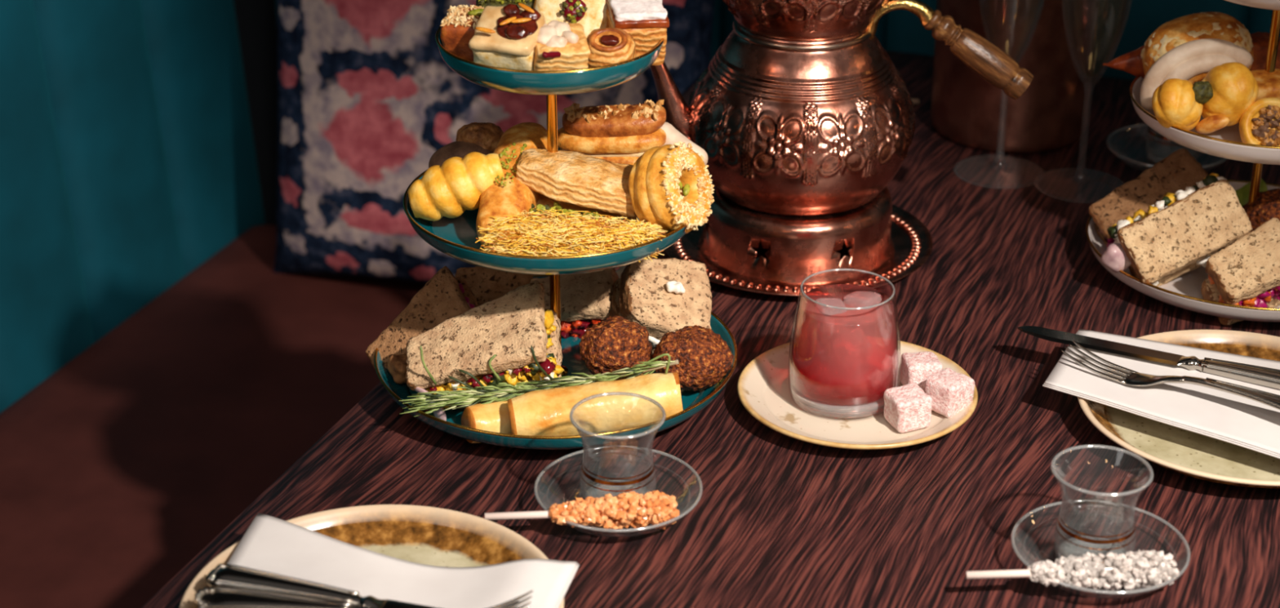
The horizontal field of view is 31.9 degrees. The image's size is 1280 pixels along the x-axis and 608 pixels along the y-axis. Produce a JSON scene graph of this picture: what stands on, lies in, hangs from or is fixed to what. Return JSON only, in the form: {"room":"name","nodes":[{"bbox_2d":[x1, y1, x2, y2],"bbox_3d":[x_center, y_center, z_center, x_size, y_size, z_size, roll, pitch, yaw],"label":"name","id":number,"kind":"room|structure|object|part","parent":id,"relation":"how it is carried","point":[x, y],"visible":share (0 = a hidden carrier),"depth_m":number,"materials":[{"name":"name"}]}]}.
{"room":"tea room","nodes":[
{"label":"tea room","id":0,"kind":"room"},
{"bbox_2d":[233,0,278,225],"bbox_3d":[1.096,-0.613,1.947,4.200,2.400,0.061,9,27,19],"label":"wall","id":1,"kind":"structure","parent":0,"point":[256,20],"depth_m":2.74,"materials":[{"name":"paint"}]},
{"bbox_2d":[275,0,1279,80],"bbox_3d":[0.600,-0.137,2.255,2.160,1.235,0.130,9,27,19],"label":"wall panel","id":2,"kind":"object","parent":1,"relation":"attached to","point":[897,30],"visible":0.02,"depth_m":2.18,"materials":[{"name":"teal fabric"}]},
{"bbox_3d":[-0.322,-0.478,2.466,0.178,0.800,0.100,9,27,19],"label":"channel panel","id":3,"kind":"part","parent":2,"relation":"part of","materials":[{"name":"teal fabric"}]},
{"bbox_3d":[0.011,-0.423,2.351,0.178,0.800,0.100,9,27,19],"label":"channel panel","id":4,"kind":"part","parent":2,"relation":"part of","materials":[{"name":"paint"}]},
{"bbox_3d":[0.177,-0.396,2.293,0.178,0.800,0.100,9,27,19],"label":"channel panel","id":5,"kind":"part","parent":2,"relation":"part of","materials":[{"name":"teal fabric"}]},
{"bbox_3d":[0.343,-0.368,2.236,0.178,0.800,0.100,9,27,19],"label":"channel panel","id":6,"kind":"part","parent":2,"relation":"part of","materials":[{"name":"teal fabric"}]},
{"bbox_3d":[0.509,-0.341,2.178,0.178,0.800,0.100,9,27,19],"label":"channel panel","id":7,"kind":"part","parent":2,"relation":"part of","materials":[{"name":"teal fabric"}]},
{"bbox_3d":[0.675,-0.314,2.121,0.178,0.800,0.100,9,27,19],"label":"channel panel","id":8,"kind":"part","parent":2,"relation":"part of","materials":[{"name":"teal fabric"}]},
{"bbox_3d":[0.495,1.163,1.057,4.200,0.040,4.200,9,27,19],"label":"floor","id":9,"kind":"structure","parent":0,"visible":0},
{"bbox_2d":[0,0,426,607],"bbox_3d":[-0.589,0.090,1.839,0.720,1.215,1.645,9,27,19],"label":"banquette","id":10,"kind":"object","parent":9,"relation":"on","point":[158,374],"visible":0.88,"depth_m":2.26,"materials":[{"name":"teal fabric"}]},
{"bbox_3d":[-0.662,-0.279,2.142,0.100,0.800,0.178,6,26,21],"label":"channel panel","id":11,"kind":"part","parent":10,"relation":"part of","materials":[{"name":"teal fabric"}]},
{"bbox_3d":[-0.598,-0.351,2.292,0.100,0.800,0.178,6,26,21],"label":"channel panel","id":12,"kind":"part","parent":10,"relation":"part of","materials":[{"name":"teal fabric"}]},
{"bbox_3d":[-0.534,-0.422,2.442,0.100,0.800,0.178,6,26,21],"label":"channel panel","id":13,"kind":"part","parent":10,"relation":"part of","materials":[{"name":"teal fabric"}]},
{"bbox_3d":[-0.500,0.302,1.887,0.520,0.100,1.620,9,27,19],"label":"seat","id":14,"kind":"part","parent":10,"relation":"part of","materials":[{"name":"brown leather"}]},
{"bbox_2d":[273,0,715,283],"bbox_3d":[-0.155,-0.242,2.336,0.502,0.495,0.188,8,27,17],"label":"cushion","id":15,"kind":"object","parent":10,"relation":"on","point":[367,94],"visible":0.41,"depth_m":2.31,"materials":[{"name":"fabric"}]},
{"bbox_2d":[141,50,1279,607],"bbox_3d":[0.259,0.422,1.693,0.880,0.750,1.460,9,27,19],"label":"dining table","id":16,"kind":"object","parent":9,"relation":"on","point":[779,520],"visible":0.35,"depth_m":1.48,"materials":[{"name":"brown wood"}]},
{"bbox_2d":[179,504,564,607],"bbox_3d":[-0.155,0.182,1.300,0.222,0.023,0.222,3,26,7],"label":"dinner plate","id":17,"kind":"object","parent":16,"relation":"on","point":[422,535],"visible":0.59,"depth_m":1.38,"materials":[{"name":"ceramic"}]},
{"bbox_2d":[225,512,579,607],"bbox_3d":[-0.148,0.167,1.300,0.206,0.012,0.129,5,26,11],"label":"napkin","id":18,"kind":"object","parent":17,"relation":"on","point":[271,544],"visible":0.88,"depth_m":1.32,"materials":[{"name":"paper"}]},
{"bbox_2d":[205,564,437,607],"bbox_3d":[-0.142,0.173,1.273,0.225,0.010,0.019,8,27,15],"label":"knife","id":19,"kind":"object","parent":18,"relation":"on","point":[229,576],"visible":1,"depth_m":1.28,"materials":[{"name":"silver metal"}]},
{"bbox_3d":[-0.206,0.164,1.290,0.092,0.010,0.019,8,27,15],"label":"handle","id":20,"kind":"part","parent":19,"relation":"part of","materials":[{"name":"silver metal"}]},
{"bbox_3d":[-0.204,0.164,1.282,0.085,0.003,0.006,8,27,15],"label":"moulding","id":21,"kind":"part","parent":19,"relation":"part of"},
{"bbox_3d":[-0.201,0.159,1.293,0.085,0.003,0.006,8,27,15],"label":"moulding","id":22,"kind":"part","parent":19,"relation":"part of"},
{"bbox_3d":[-0.091,0.179,1.260,0.118,0.002,0.017,8,27,15],"label":"blade","id":23,"kind":"part","parent":19,"relation":"part of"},
{"bbox_2d":[194,586,533,607],"bbox_3d":[-0.157,0.172,1.268,0.192,0.022,0.022,2,26,4],"label":"fork","id":24,"kind":"object","parent":18,"relation":"on","point":[212,597],"visible":1,"depth_m":1.27,"materials":[{"name":"silver metal"}]},
{"bbox_3d":[-0.206,0.171,1.265,0.088,0.005,0.004,0,26,0],"label":"moulding","id":25,"kind":"part","parent":24,"relation":"part of","materials":[{"name":"silver metal"}]},
{"bbox_3d":[-0.205,0.167,1.275,0.088,0.005,0.004,3,26,7],"label":"moulding","id":26,"kind":"part","parent":24,"relation":"part of","materials":[{"name":"silver metal"}]},
{"bbox_3d":[-0.198,0.172,1.271,0.104,0.009,0.020,2,26,4],"label":"handle","id":27,"kind":"part","parent":24,"relation":"part of","materials":[{"name":"silver metal"}]},
{"bbox_2d":[373,26,737,449],"bbox_3d":[-0.059,-0.060,1.528,0.254,0.262,0.254,-7,26,-15],"label":"cake stand","id":28,"kind":"object","parent":16,"relation":"on","point":[455,237],"visible":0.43,"depth_m":1.46,"materials":[{"name":"teal ceramic"}]},
{"bbox_2d":[387,353,406,384],"bbox_3d":[-0.162,0.044,1.556,0.024,0.020,0.021,-14,29,-27],"label":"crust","id":29,"kind":"object","parent":28,"relation":"on","point":[397,364],"visible":0.47,"depth_m":1.55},
{"bbox_2d":[365,266,478,369],"bbox_3d":[-0.150,0.020,1.579,0.085,0.085,0.054,-10,27,-20],"label":"sandwich","id":30,"kind":"object","parent":28,"relation":"on","point":[444,296],"visible":0.46,"depth_m":1.57,"materials":[{"name":"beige food"}]},
{"bbox_2d":[414,386,446,421],"bbox_3d":[-0.141,0.072,1.518,0.024,0.034,0.012,21,32,37],"label":"onion slice","id":31,"kind":"object","parent":28,"relation":"on","point":[439,414],"visible":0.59,"depth_m":1.51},
{"bbox_2d":[407,151,503,221],"bbox_3d":[-0.123,-0.079,1.505,0.066,0.046,0.039,-3,26,-6],"label":"roll","id":32,"kind":"object","parent":28,"relation":"on","point":[450,189],"visible":0.97,"depth_m":1.49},
{"bbox_2d":[428,141,493,168],"bbox_3d":[-0.124,-0.099,1.568,0.047,0.031,0.036,-2,26,-5],"label":"biscuit","id":33,"kind":"object","parent":28,"relation":"on","point":[456,148],"visible":0.4,"depth_m":1.56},
{"bbox_2d":[455,122,503,151],"bbox_3d":[-0.111,-0.114,1.572,0.035,0.027,0.031,-12,28,-23],"label":"biscuit","id":34,"kind":"object","parent":33,"relation":"on","point":[487,135],"visible":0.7,"depth_m":1.56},
{"bbox_2d":[440,4,484,62],"bbox_3d":[-0.114,-0.178,1.471,0.030,0.034,0.034,5,26,11],"label":"cake","id":35,"kind":"object","parent":28,"relation":"on","point":[458,27],"visible":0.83,"depth_m":1.46,"materials":[{"name":"brown food"}]},
{"bbox_2d":[405,280,564,412],"bbox_3d":[-0.106,0.034,1.531,0.107,0.092,0.076,-2,26,-4],"label":"sandwich","id":36,"kind":"object","parent":28,"relation":"on","point":[506,326],"visible":0.82,"depth_m":1.51,"materials":[{"name":"beige food"}]},
{"bbox_2d":[461,400,511,443],"bbox_3d":[-0.098,0.080,1.504,0.039,0.027,0.026,-9,27,-18],"label":"spring roll","id":37,"kind":"object","parent":28,"relation":"on","point":[494,416],"visible":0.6,"depth_m":1.49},
{"bbox_2d":[454,266,533,306],"bbox_3d":[-0.105,-0.006,1.650,0.060,0.058,0.056,-3,26,-7],"label":"sandwich","id":38,"kind":"object","parent":28,"relation":"on","point":[487,285],"visible":0.25,"depth_m":1.63,"materials":[{"name":"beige food"}]},
{"bbox_2d":[475,0,534,8],"bbox_3d":[-0.089,-0.194,1.499,0.042,0.040,0.035,-3,26,-5],"label":"bar","id":39,"kind":"object","parent":28,"relation":"on","point":[483,3],"visible":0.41,"depth_m":1.48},
{"bbox_2d":[468,3,545,71],"bbox_3d":[-0.084,-0.171,1.443,0.044,0.045,0.044,6,26,13],"label":"pastry","id":40,"kind":"object","parent":28,"relation":"on","point":[505,37],"visible":0.93,"depth_m":1.43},
{"bbox_2d":[475,121,546,245],"bbox_3d":[-0.085,-0.081,1.515,0.043,0.054,0.116,5,26,10],"label":"pastry","id":41,"kind":"object","parent":28,"relation":"on","point":[508,196],"visible":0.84,"depth_m":1.49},
{"bbox_2d":[400,345,679,417],"bbox_3d":[-0.068,0.047,1.500,0.187,0.044,0.026,-3,26,-6],"label":"rosemary sprig","id":42,"kind":"object","parent":28,"relation":"on","point":[490,393],"visible":0.99,"depth_m":1.50,"materials":[{"name":"green"}]},
{"bbox_3d":[-0.058,0.050,1.502,0.168,0.027,0.014,-2,26,-4],"label":"stem","id":43,"kind":"part","parent":42,"relation":"part of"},
{"bbox_3d":[-0.059,-0.063,1.526,0.204,0.021,0.204,0,25,0],"label":"plate","id":44,"kind":"part","parent":28,"relation":"part of","materials":[{"name":"teal ceramic"}]},
{"bbox_3d":[-0.059,-0.168,1.477,0.151,0.021,0.151,0,25,0],"label":"plate","id":45,"kind":"part","parent":28,"relation":"part of","materials":[{"name":"teal ceramic"}]},
{"bbox_3d":[-0.059,0.042,1.577,0.254,0.021,0.254,0,25,0],"label":"plate","id":46,"kind":"part","parent":28,"relation":"part of","materials":[{"name":"teal ceramic"}]},
{"bbox_2d":[533,20,591,71],"bbox_3d":[-0.052,-0.161,1.443,0.039,0.039,0.044,-7,26,-14],"label":"slice","id":47,"kind":"object","parent":28,"relation":"on","point":[560,46],"visible":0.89,"depth_m":1.43,"materials":[{"name":"beige food"}]},
{"bbox_2d":[533,0,608,37],"bbox_3d":[-0.045,-0.191,1.480,0.053,0.050,0.033,1,26,2],"label":"pastry","id":48,"kind":"object","parent":28,"relation":"on","point":[591,14],"visible":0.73,"depth_m":1.47,"materials":[{"name":"beige food"}]},
{"bbox_2d":[475,208,667,262],"bbox_3d":[-0.044,-0.043,1.470,0.124,0.026,0.051,0,26,0],"label":"pastry","id":49,"kind":"object","parent":28,"relation":"on","point":[538,235],"visible":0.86,"depth_m":1.46,"materials":[{"name":"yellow food"}]},
{"bbox_2d":[529,268,618,338],"bbox_3d":[-0.046,0.003,1.640,0.070,0.065,0.055,3,26,7],"label":"sandwich","id":50,"kind":"object","parent":28,"relation":"on","point":[586,299],"visible":0.44,"depth_m":1.62,"materials":[{"name":"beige food"}]},
{"bbox_2d":[515,148,637,224],"bbox_3d":[-0.046,-0.071,1.503,0.096,0.058,0.054,3,26,6],"label":"roll","id":51,"kind":"object","parent":28,"relation":"on","point":[566,181],"visible":0.71,"depth_m":1.49,"materials":[{"name":"brown"}]},
{"bbox_2d":[507,372,683,435],"bbox_3d":[-0.030,0.070,1.498,0.118,0.040,0.036,-4,26,-8],"label":"spring roll","id":52,"kind":"object","parent":28,"relation":"on","point":[544,412],"visible":0.85,"depth_m":1.48,"materials":[{"name":"food"}]},
{"bbox_2d":[586,27,635,67],"bbox_3d":[-0.019,-0.162,1.443,0.034,0.031,0.033,5,26,11],"label":"swirl","id":53,"kind":"object","parent":28,"relation":"on","point":[608,46],"visible":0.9,"depth_m":1.43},
{"bbox_2d":[557,127,666,165],"bbox_3d":[-0.021,-0.111,1.581,0.081,0.034,0.036,3,26,6],"label":"pastry","id":54,"kind":"object","parent":28,"relation":"on","point":[624,149],"visible":0.56,"depth_m":1.56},
{"bbox_2d":[561,99,666,137],"bbox_3d":[-0.018,-0.130,1.571,0.073,0.026,0.031,2,26,4],"label":"pastry","id":55,"kind":"object","parent":54,"relation":"on","point":[647,117],"visible":1,"depth_m":1.56,"materials":[{"name":"brown food"}]},
{"bbox_2d":[578,315,653,380],"bbox_3d":[-0.016,0.032,1.553,0.050,0.044,0.047,-13,28,-24],"label":"falafel","id":56,"kind":"object","parent":28,"relation":"on","point":[615,343],"visible":0.83,"depth_m":1.54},
{"bbox_2d":[605,0,669,65],"bbox_3d":[-0.003,-0.181,1.473,0.038,0.045,0.040,-5,26,-11],"label":"cake slice","id":57,"kind":"object","parent":28,"relation":"on","point":[647,21],"visible":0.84,"depth_m":1.46,"materials":[{"name":"brown food"}]},
{"bbox_2d":[608,257,711,354],"bbox_3d":[0.014,0.003,1.613,0.075,0.077,0.076,-4,26,-7],"label":"sandwich","id":58,"kind":"object","parent":28,"relation":"on","point":[663,296],"visible":0.7,"depth_m":1.59,"materials":[{"name":"food"}]},
{"bbox_2d":[628,141,714,234],"bbox_3d":[0.021,-0.077,1.487,0.049,0.063,0.060,11,28,22],"label":"pastry","id":59,"kind":"object","parent":28,"relation":"on","point":[670,186],"visible":1,"depth_m":1.47,"materials":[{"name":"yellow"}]},
{"bbox_2d":[660,122,707,164],"bbox_3d":[0.024,-0.104,1.583,0.050,0.046,0.022,14,29,27],"label":"pastry","id":60,"kind":"object","parent":28,"relation":"on","point":[673,135],"visible":0.31,"depth_m":1.57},
{"bbox_2d":[652,324,733,391],"bbox_3d":[0.036,0.038,1.547,0.056,0.043,0.046,0,26,-1],"label":"falafel","id":61,"kind":"object","parent":28,"relation":"on","point":[704,357],"visible":0.91,"depth_m":1.53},
{"bbox_2d":[533,445,702,537],"bbox_3d":[-0.014,0.124,1.427,0.107,0.018,0.107,11,28,22],"label":"saucer","id":62,"kind":"object","parent":16,"relation":"on","point":[590,530],"visible":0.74,"depth_m":1.39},
{"bbox_2d":[484,490,679,530],"bbox_3d":[-0.036,0.130,1.392,0.120,0.023,0.028,-4,26,-8],"label":"stick","id":63,"kind":"object","parent":62,"relation":"on","point":[635,509],"visible":1,"depth_m":1.39,"materials":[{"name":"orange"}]},
{"bbox_2d":[568,391,666,499],"bbox_3d":[-0.014,0.098,1.417,0.060,0.065,0.060,-21,33,-37],"label":"tea glass","id":64,"kind":"object","parent":62,"relation":"on","point":[615,487],"visible":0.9,"depth_m":1.42,"materials":[{"name":"clear"}]},
{"bbox_3d":[-0.014,0.124,1.429,0.042,0.005,0.042,0,25,0],"label":"glass","id":65,"kind":"part","parent":64,"relation":"part of","materials":[{"name":"white"}]},
{"bbox_2d":[664,204,933,296],"bbox_3d":[0.125,-0.048,1.794,0.217,0.012,0.217,-15,29,-28],"label":"copper tray","id":66,"kind":"object","parent":16,"relation":"on","point":[913,242],"visible":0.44,"depth_m":1.76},
{"bbox_2d":[698,182,894,287],"bbox_3d":[0.125,-0.070,1.784,0.157,0.052,0.157,0,25,0],"label":"stand","id":67,"kind":"object","parent":66,"relation":"on","point":[800,247],"visible":0.65,"depth_m":1.73,"materials":[{"name":"orange metal"}]},
{"bbox_2d":[649,18,915,217],"bbox_3d":[0.123,-0.156,1.745,0.184,0.138,0.178,18,31,33],"label":"copper kettle","id":68,"kind":"object","parent":67,"relation":"on","point":[784,127],"visible":0.86,"depth_m":1.68,"materials":[{"name":"orange"}]},
{"bbox_3d":[0.030,-0.162,1.730,0.058,0.093,0.026,-9,27,-19],"label":"spout","id":69,"kind":"part","parent":68,"relation":"part of","materials":[{"name":"orange metal"}]},
{"bbox_2d":[722,0,1033,100],"bbox_3d":[0.175,-0.263,1.692,0.248,0.206,0.149,0,25,0],"label":"teapot","id":70,"kind":"object","parent":68,"relation":"on","point":[787,20],"visible":1,"depth_m":1.68,"materials":[{"name":"gold metal"}]},
{"bbox_3d":[0.197,-0.215,1.694,0.055,0.036,0.015,3,26,5],"label":"handle arm","id":71,"kind":"part","parent":70,"relation":"part of","materials":[{"name":"gold metal"}]},
{"bbox_2d":[737,340,977,449],"bbox_3d":[0.150,0.065,1.551,0.166,0.017,0.166,0,25,0],"label":"plate","id":72,"kind":"object","parent":16,"relation":"on","point":[762,385],"visible":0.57,"depth_m":1.52,"materials":[{"name":"ceramic"}]},
{"bbox_2d":[787,268,901,420],"bbox_3d":[0.141,0.027,1.536,0.077,0.084,0.077,-14,29,-26],"label":"tumbler","id":73,"kind":"object","parent":72,"relation":"on","point":[819,383],"visible":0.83,"depth_m":1.52,"materials":[{"name":"clear glass"}]},
{"bbox_2d":[812,297,849,333],"bbox_3d":[0.130,0.008,1.521,0.022,0.022,0.023,-9,27,-17],"label":"ice cube","id":74,"kind":"object","parent":73,"relation":"in","point":[828,320],"visible":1,"depth_m":1.51,"materials":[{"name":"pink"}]},
{"bbox_3d":[0.141,0.059,1.552,0.074,0.010,0.074,0,25,0],"label":"glass","id":75,"kind":"part","parent":73,"relation":"part of","materials":[{"name":"white"}]},
{"bbox_2d":[832,328,872,367],"bbox_3d":[0.145,0.030,1.526,0.022,0.024,0.024,-14,29,-26],"label":"ice cube","id":76,"kind":"object","parent":73,"relation":"in","point":[852,347],"visible":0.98,"depth_m":1.52,"materials":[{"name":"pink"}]},
{"bbox_2d":[842,290,882,323],"bbox_3d":[0.152,0.002,1.529,0.023,0.020,0.022,20,32,35],"label":"ice cube","id":77,"kind":"object","parent":73,"relation":"in","point":[852,301],"visible":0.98,"depth_m":1.52,"materials":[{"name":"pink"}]},
{"bbox_2d":[883,382,932,433],"bbox_3d":[0.181,0.070,1.513,0.028,0.026,0.027,-9,27,-18],"label":"turkish delight","id":78,"kind":"object","parent":72,"relation":"on","point":[907,408],"visible":1,"depth_m":1.50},
{"bbox_2d":[899,351,942,391],"bbox_3d":[0.195,0.048,1.555,0.026,0.024,0.026,-4,26,-8],"label":"turkish delight","id":79,"kind":"object","parent":72,"relation":"on","point":[915,367],"visible":0.72,"depth_m":1.54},
{"bbox_2d":[924,368,974,417],"bbox_3d":[0.211,0.061,1.530,0.027,0.026,0.027,-22,33,-38],"label":"turkish delight","id":80,"kind":"object","parent":72,"relation":"on","point":[950,392],"visible":0.94,"depth_m":1.52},
{"bbox_2d":[911,98,919,104],"bbox_3d":[0.216,-0.192,2.103,0.091,0.005,0.005,3,26,7],"label":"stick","id":81,"kind":"object","parent":16,"relation":"on","point":[916,101],"visible":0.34,"depth_m":2.10,"materials":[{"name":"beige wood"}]},
{"bbox_2d":[953,0,1044,188],"bbox_3d":[0.312,-0.227,1.895,0.078,0.248,0.078,0,25,0],"label":"champagne flute","id":82,"kind":"object","parent":16,"relation":"on","point":[993,161],"visible":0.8,"depth_m":1.89,"materials":[{"name":"clear glass"}]},
{"bbox_2d":[978,0,1044,62],"bbox_3d":[0.312,-0.268,1.875,0.059,0.156,0.059,0,25,0],"label":"bowl","id":83,"kind":"object","parent":82,"relation":"on","point":[979,0],"depth_m":1.88,"materials":[{"name":"clear glass"}]},
{"bbox_2d":[930,0,1099,153],"bbox_3d":[0.336,-0.261,1.997,0.147,0.221,0.147,0,25,0],"label":"bucket","id":84,"kind":"object","parent":16,"relation":"on","point":[1048,116],"visible":0.98,"depth_m":1.97,"materials":[{"name":"orange metal"}]},
{"bbox_2d":[1033,0,1132,203],"bbox_3d":[0.377,-0.213,1.867,0.078,0.248,0.078,0,25,0],"label":"champagne flute","id":85,"kind":"object","parent":16,"relation":"on","point":[1071,175],"visible":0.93,"depth_m":1.86,"materials":[{"name":"clear glass"}]},
{"bbox_3d":[0.377,-0.152,1.896,0.009,0.072,0.009,0,25,0],"label":"stem","id":86,"kind":"part","parent":85,"relation":"part of","materials":[{"name":"clear glass"}]},
{"bbox_2d":[1062,0,1132,84],"bbox_3d":[0.377,-0.255,1.847,0.059,0.156,0.059,0,25,0],"label":"bowl","id":87,"kind":"object","parent":85,"relation":"on","point":[1062,0],"depth_m":1.86,"materials":[{"name":"clear glass"}]},
{"bbox_2d":[1010,499,1191,599],"bbox_3d":[0.280,0.154,1.364,0.107,0.018,0.107,-11,28,-22],"label":"saucer","id":88,"kind":"object","parent":16,"relation":"on","point":[1069,588],"visible":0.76,"depth_m":1.33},
{"bbox_2d":[965,549,1179,591],"bbox_3d":[0.256,0.161,1.329,0.127,0.023,0.028,-3,26,-7],"label":"stick","id":89,"kind":"object","parent":88,"relation":"on","point":[1139,569],"visible":1,"depth_m":1.32,"materials":[{"name":"beige"}]},
{"bbox_2d":[1050,444,1153,558],"bbox_3d":[0.277,0.128,1.354,0.060,0.065,0.060,-21,33,-37],"label":"tea glass","id":90,"kind":"object","parent":88,"relation":"on","point":[1077,545],"visible":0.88,"depth_m":1.36,"materials":[{"name":"clear"}]},
{"bbox_3d":[0.277,0.154,1.367,0.042,0.005,0.042,0,25,0],"label":"glass","id":91,"kind":"part","parent":90,"relation":"part of","materials":[{"name":"white"}]},
{"bbox_2d":[1106,124,1227,172],"bbox_3d":[0.462,-0.131,1.961,0.107,0.018,0.107,-11,28,-22],"label":"saucer","id":92,"kind":"object","parent":16,"relation":"on","point":[1108,145],"visible":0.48,"depth_m":1.94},
{"bbox_2d":[1145,126,1200,163],"bbox_3d":[0.466,-0.156,1.949,0.060,0.065,0.060,-21,33,-37],"label":"tea glass","id":93,"kind":"object","parent":92,"relation":"on","point":[1157,153],"visible":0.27,"depth_m":1.96,"materials":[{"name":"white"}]},
{"bbox_3d":[0.466,-0.129,1.961,0.042,0.005,0.042,0,25,0],"label":"glass","id":94,"kind":"part","parent":93,"relation":"part of","materials":[{"name":"white"}]},
{"bbox_2d":[1077,329,1279,488],"bbox_3d":[0.408,0.076,1.522,0.222,0.023,0.222,-3,26,-7],"label":"dinner plate","id":95,"kind":"object","parent":16,"relation":"on","point":[1180,451],"visible":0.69,"depth_m":1.50,"materials":[{"name":"ceramic"}]},
{"bbox_2d":[1042,328,1279,458],"bbox_3d":[0.391,0.063,1.514,0.227,0.005,0.151,11,28,22],"label":"napkin","id":96,"kind":"object","parent":95,"relation":"on","point":[1227,417],"visible":0.85,"depth_m":1.51,"materials":[{"name":"fabric"}]},
{"bbox_2d":[1017,325,1279,390],"bbox_3d":[0.369,0.039,1.553,0.225,0.010,0.019,12,28,25],"label":"knife","id":97,"kind":"object","parent":96,"relation":"on","point":[1268,377],"visible":1,"depth_m":1.55,"materials":[{"name":"silver metal"}]},
{"bbox_3d":[0.322,0.029,1.575,0.118,0.002,0.017,12,28,25],"label":"blade","id":98,"kind":"part","parent":97,"relation":"part of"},
{"bbox_3d":[0.423,0.049,1.520,0.085,0.003,0.006,12,28,25],"label":"moulding","id":99,"kind":"part","parent":97,"relation":"part of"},
{"bbox_3d":[0.429,0.051,1.525,0.092,0.010,0.019,12,28,25],"label":"handle","id":100,"kind":"part","parent":97,"relation":"part of","materials":[{"name":"silver metal"}]},
{"bbox_3d":[0.428,0.044,1.530,0.085,0.003,0.006,12,28,25],"label":"moulding","id":101,"kind":"part","parent":97,"relation":"part of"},
{"bbox_2d":[1061,340,1279,409],"bbox_3d":[0.373,0.056,1.503,0.192,0.018,0.022,18,31,33],"label":"fork","id":102,"kind":"object","parent":96,"relation":"on","point":[1135,379],"visible":1,"depth_m":1.52,"materials":[{"name":"silver metal"}]},
{"bbox_3d":[0.407,0.062,1.478,0.104,0.007,0.020,17,31,33],"label":"handle","id":103,"kind":"part","parent":102,"relation":"part of","materials":[{"name":"silver metal"}]},
{"bbox_3d":[0.409,0.064,1.470,0.087,0.005,0.004,20,32,36],"label":"moulding","id":104,"kind":"part","parent":102,"relation":"part of","materials":[{"name":"silver metal"}]},
{"bbox_3d":[0.416,0.060,1.477,0.087,0.005,0.004,16,30,30],"label":"moulding","id":105,"kind":"part","parent":102,"relation":"part of","materials":[{"name":"silver metal"}]},
{"bbox_2d":[1085,0,1279,322],"bbox_3d":[0.474,-0.139,1.703,0.249,0.255,0.249,9,27,19],"label":"cake stand","id":106,"kind":"object","parent":16,"relation":"on","point":[1184,291],"visible":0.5,"depth_m":1.66,"materials":[{"name":"white ceramic"}]},
{"bbox_2d":[1101,243,1131,272],"bbox_3d":[0.363,-0.035,1.698,0.026,0.024,0.018,-11,28,-22],"label":"onion slice","id":107,"kind":"object","parent":106,"relation":"on","point":[1114,257],"visible":0.91,"depth_m":1.69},
{"bbox_2d":[1102,45,1145,78],"bbox_3d":[0.395,-0.191,1.744,0.066,0.037,0.027,7,26,14],"label":"cone","id":108,"kind":"object","parent":106,"relation":"on","point":[1131,63],"visible":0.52,"depth_m":1.74,"materials":[{"name":"food"}]},
{"bbox_2d":[1088,148,1208,248],"bbox_3d":[0.405,-0.079,1.774,0.100,0.078,0.052,-10,27,-19],"label":"sandwich","id":109,"kind":"object","parent":106,"relation":"on","point":[1179,171],"visible":0.52,"depth_m":1.76,"materials":[{"name":"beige food"}]},
{"bbox_2d":[1151,78,1203,130],"bbox_3d":[0.396,-0.146,1.650,0.037,0.041,0.039,5,26,9],"label":"pastry","id":110,"kind":"object","parent":106,"relation":"on","point":[1174,104],"visible":0.95,"depth_m":1.64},
{"bbox_2d":[1106,172,1252,286],"bbox_3d":[0.412,-0.051,1.700,0.110,0.098,0.072,-2,26,-5],"label":"sandwich","id":111,"kind":"object","parent":106,"relation":"on","point":[1177,236],"visible":0.92,"depth_m":1.67,"materials":[{"name":"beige food"}]},
{"bbox_3d":[0.474,-0.040,1.750,0.249,0.021,0.249,0,25,0],"label":"plate","id":112,"kind":"part","parent":106,"relation":"part of","materials":[{"name":"white ceramic"}]},
{"bbox_2d":[1140,11,1253,109],"bbox_3d":[0.422,-0.186,1.708,0.090,0.068,0.070,-2,26,-4],"label":"bun","id":113,"kind":"object","parent":106,"relation":"on","point":[1186,47],"visible":0.68,"depth_m":1.68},
{"bbox_3d":[0.474,-0.145,1.700,0.203,0.021,0.203,0,25,0],"label":"plate","id":114,"kind":"part","parent":106,"relation":"part of","materials":[{"name":"white ceramic"}]},
{"bbox_2d":[1192,62,1258,133],"bbox_3d":[0.430,-0.152,1.650,0.043,0.050,0.053,17,30,31],"label":"pastry","id":115,"kind":"object","parent":106,"relation":"on","point":[1228,90],"visible":0.98,"depth_m":1.64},
{"bbox_2d":[1200,217,1279,325],"bbox_3d":[0.457,-0.023,1.670,0.077,0.077,0.062,-10,27,-20],"label":"sandwich","id":116,"kind":"object","parent":106,"relation":"on","point":[1246,272],"visible":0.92,"depth_m":1.65,"materials":[{"name":"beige food"}]},
{"bbox_2d":[1235,178,1267,206],"bbox_3d":[0.483,-0.086,1.776,0.033,0.023,0.019,-9,27,-18],"label":"lettuce leaf","id":117,"kind":"object","parent":106,"relation":"on","point":[1242,193],"visible":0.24,"depth_m":1.78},
{"bbox_3d":[0.474,-0.244,1.653,0.154,0.021,0.154,0,25,0],"label":"plate","id":118,"kind":"part","parent":106,"relation":"part of","materials":[{"name":"white ceramic"}]},
{"bbox_2d":[1239,97,1279,146],"bbox_3d":[0.463,-0.129,1.645,0.045,0.044,0.035,5,26,10],"label":"tart","id":119,"kind":"object","parent":106,"relation":"on","point":[1260,124],"visible":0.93,"depth_m":1.64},
{"bbox_2d":[1242,188,1279,232],"bbox_3d":[0.492,-0.066,1.733,0.051,0.047,0.047,0,25,0],"label":"falafel","id":120,"kind":"object","parent":106,"relation":"on","point":[1266,206],"visible":0.54,"depth_m":1.72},
{"bbox_2d":[1249,31,1279,71],"bbox_3d":[0.479,-0.187,1.739,0.044,0.044,0.034,-5,26,-11],"label":"bar","id":121,"kind":"object","parent":106,"relation":"on","point":[1260,40],"visible":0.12,"depth_m":1.72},
{"bbox_2d":[1250,68,1279,102],"bbox_3d":[0.471,-0.159,1.684,0.048,0.030,0.038,-4,26,-9],"label":"pastry","id":122,"kind":"object","parent":106,"relation":"on","point":[1268,83],"visible":0.27,"depth_m":1.67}
]}

